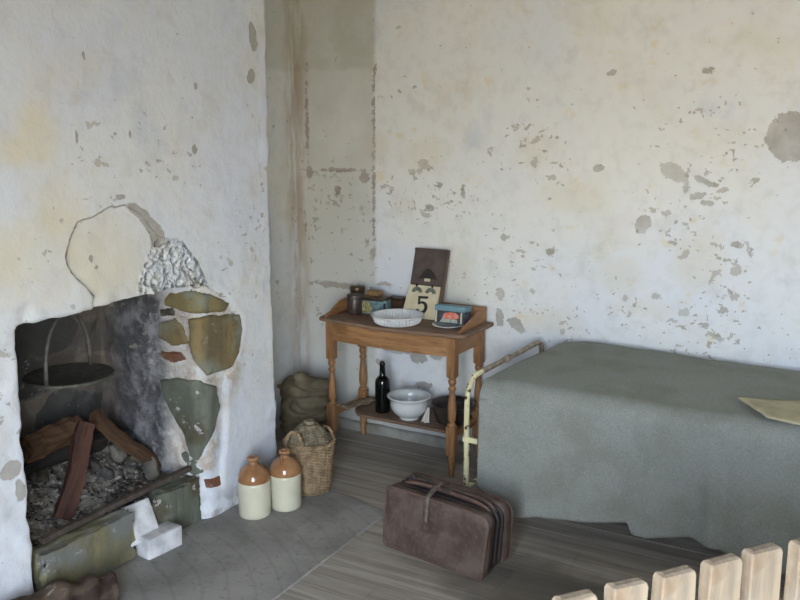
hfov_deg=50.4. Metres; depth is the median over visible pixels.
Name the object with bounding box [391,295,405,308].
wooden box
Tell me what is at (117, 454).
rubble stone
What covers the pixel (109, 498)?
rubble stone
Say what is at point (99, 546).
kerb stone
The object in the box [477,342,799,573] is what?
blanket
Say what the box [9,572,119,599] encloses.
sack
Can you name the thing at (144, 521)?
brick
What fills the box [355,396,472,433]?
shelf
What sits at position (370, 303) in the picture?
tin
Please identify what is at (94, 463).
rubble stone
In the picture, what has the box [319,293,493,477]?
washstand
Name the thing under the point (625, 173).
wall
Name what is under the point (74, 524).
bar
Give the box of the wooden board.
[338,311,372,318]
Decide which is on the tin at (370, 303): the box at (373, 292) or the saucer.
the box at (373, 292)
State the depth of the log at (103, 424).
3.97 m
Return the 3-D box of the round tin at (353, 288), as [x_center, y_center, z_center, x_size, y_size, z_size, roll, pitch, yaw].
[-0.250,-0.011,4.985,0.087,0.148,0.087,6,13,29]
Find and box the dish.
[370,309,424,327]
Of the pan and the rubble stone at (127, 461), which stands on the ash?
the rubble stone at (127, 461)
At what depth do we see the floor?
3.70 m
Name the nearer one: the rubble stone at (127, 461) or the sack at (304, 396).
the rubble stone at (127, 461)
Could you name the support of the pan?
on the washstand
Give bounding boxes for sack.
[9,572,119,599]
[277,372,329,434]
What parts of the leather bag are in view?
handle, lock plate, frame rail, frame rail, panel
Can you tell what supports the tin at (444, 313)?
on the saucer
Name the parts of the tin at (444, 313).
lid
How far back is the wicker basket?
4.26 m
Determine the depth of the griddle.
3.57 m
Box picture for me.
[419,269,436,279]
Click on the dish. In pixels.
(392, 318)
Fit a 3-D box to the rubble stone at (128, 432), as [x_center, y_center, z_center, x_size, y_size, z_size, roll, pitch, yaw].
[-1.359,0.681,4.156,0.124,0.097,0.138,1,11,4]
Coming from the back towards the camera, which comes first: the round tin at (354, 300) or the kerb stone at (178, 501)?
the round tin at (354, 300)
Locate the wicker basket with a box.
[283,418,335,495]
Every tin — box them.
[347,293,362,313]
[350,285,364,293]
[362,294,391,313]
[435,303,471,325]
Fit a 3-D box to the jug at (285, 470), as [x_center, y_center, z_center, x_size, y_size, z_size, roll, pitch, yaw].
[-0.560,0.870,4.151,0.154,0.293,0.154,2,11,9]
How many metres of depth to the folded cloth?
3.39 m
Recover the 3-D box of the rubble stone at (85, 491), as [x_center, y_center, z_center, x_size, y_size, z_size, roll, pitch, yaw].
[-1.420,0.850,3.763,0.060,0.044,0.067,8,14,37]
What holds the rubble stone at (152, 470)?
on the ash
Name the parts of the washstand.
leg, rail, leg, leg, rail, leg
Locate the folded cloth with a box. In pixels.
[738,397,799,425]
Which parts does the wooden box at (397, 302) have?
lid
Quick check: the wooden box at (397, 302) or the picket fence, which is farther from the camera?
the wooden box at (397, 302)
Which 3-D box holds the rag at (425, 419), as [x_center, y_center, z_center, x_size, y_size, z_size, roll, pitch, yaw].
[0.140,0.635,4.699,0.047,0.075,0.057,1,11,5]
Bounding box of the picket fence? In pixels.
[531,538,799,599]
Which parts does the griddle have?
handle, plate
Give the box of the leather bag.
[383,471,512,580]
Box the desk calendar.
[403,248,449,319]
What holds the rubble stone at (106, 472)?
on the ash
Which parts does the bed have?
rail, post, rail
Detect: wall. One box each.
[0,0,276,599]
[264,0,300,429]
[292,0,799,440]
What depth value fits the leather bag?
3.60 m
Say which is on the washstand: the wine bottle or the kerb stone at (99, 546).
the wine bottle
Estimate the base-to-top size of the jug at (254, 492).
0.293 m
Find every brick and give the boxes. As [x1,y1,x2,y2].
[110,498,158,546]
[135,520,181,559]
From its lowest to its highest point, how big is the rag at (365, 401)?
0.022 m
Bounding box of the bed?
[463,340,543,487]
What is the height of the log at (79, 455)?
0.396 m
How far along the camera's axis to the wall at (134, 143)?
3.63 m
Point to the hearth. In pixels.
(226, 555)
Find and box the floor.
[275,427,784,599]
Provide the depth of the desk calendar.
4.77 m
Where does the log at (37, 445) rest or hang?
on the log at (99, 442)
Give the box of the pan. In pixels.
[430,395,475,425]
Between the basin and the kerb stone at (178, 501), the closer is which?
the kerb stone at (178, 501)
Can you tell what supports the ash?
on the floor
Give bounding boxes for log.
[19,414,82,463]
[24,431,108,477]
[52,421,95,519]
[89,409,160,466]
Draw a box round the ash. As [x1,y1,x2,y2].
[26,443,165,546]
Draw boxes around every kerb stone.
[31,509,136,591]
[147,475,201,529]
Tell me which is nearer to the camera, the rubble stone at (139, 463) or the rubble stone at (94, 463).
the rubble stone at (94, 463)
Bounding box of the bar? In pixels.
[39,465,191,543]
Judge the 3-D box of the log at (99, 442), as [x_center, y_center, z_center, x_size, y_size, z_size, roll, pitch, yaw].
[-1.534,0.688,3.813,0.129,0.108,0.487,6,12,27]
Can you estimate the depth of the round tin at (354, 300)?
4.84 m
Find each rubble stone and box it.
[36,469,49,482]
[81,488,88,495]
[89,458,100,470]
[100,465,113,480]
[105,494,115,501]
[108,444,128,461]
[110,428,134,444]
[123,456,137,467]
[130,452,152,465]
[142,457,160,480]
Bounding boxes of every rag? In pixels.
[338,397,374,410]
[421,407,429,422]
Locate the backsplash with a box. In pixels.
[364,293,486,320]
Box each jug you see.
[237,455,270,519]
[269,448,301,511]
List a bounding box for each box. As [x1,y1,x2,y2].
[366,289,383,295]
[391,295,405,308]
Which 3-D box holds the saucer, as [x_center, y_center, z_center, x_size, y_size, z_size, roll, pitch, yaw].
[0.257,0.136,4.563,0.172,0.019,0.172,6,13,29]
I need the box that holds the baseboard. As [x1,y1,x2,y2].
[338,416,474,453]
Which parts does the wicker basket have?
handle, handle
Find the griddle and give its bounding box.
[22,313,114,389]
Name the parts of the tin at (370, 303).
lid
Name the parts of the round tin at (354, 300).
lid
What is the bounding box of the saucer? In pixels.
[432,322,461,328]
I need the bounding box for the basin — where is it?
[387,388,431,420]
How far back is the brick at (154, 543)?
3.70 m
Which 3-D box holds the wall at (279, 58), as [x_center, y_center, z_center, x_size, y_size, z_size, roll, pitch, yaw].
[-1.033,-0.602,4.808,0.256,2.950,1.260,6,13,29]
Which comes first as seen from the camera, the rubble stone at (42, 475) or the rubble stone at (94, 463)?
the rubble stone at (42, 475)
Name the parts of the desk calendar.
plate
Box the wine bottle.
[375,361,389,412]
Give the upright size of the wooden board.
0.010 m
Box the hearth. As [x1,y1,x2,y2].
[100,490,383,599]
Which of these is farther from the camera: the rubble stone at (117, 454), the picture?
the picture
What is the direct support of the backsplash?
attached to the washstand
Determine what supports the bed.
on the floor
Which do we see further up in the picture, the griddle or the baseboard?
the griddle

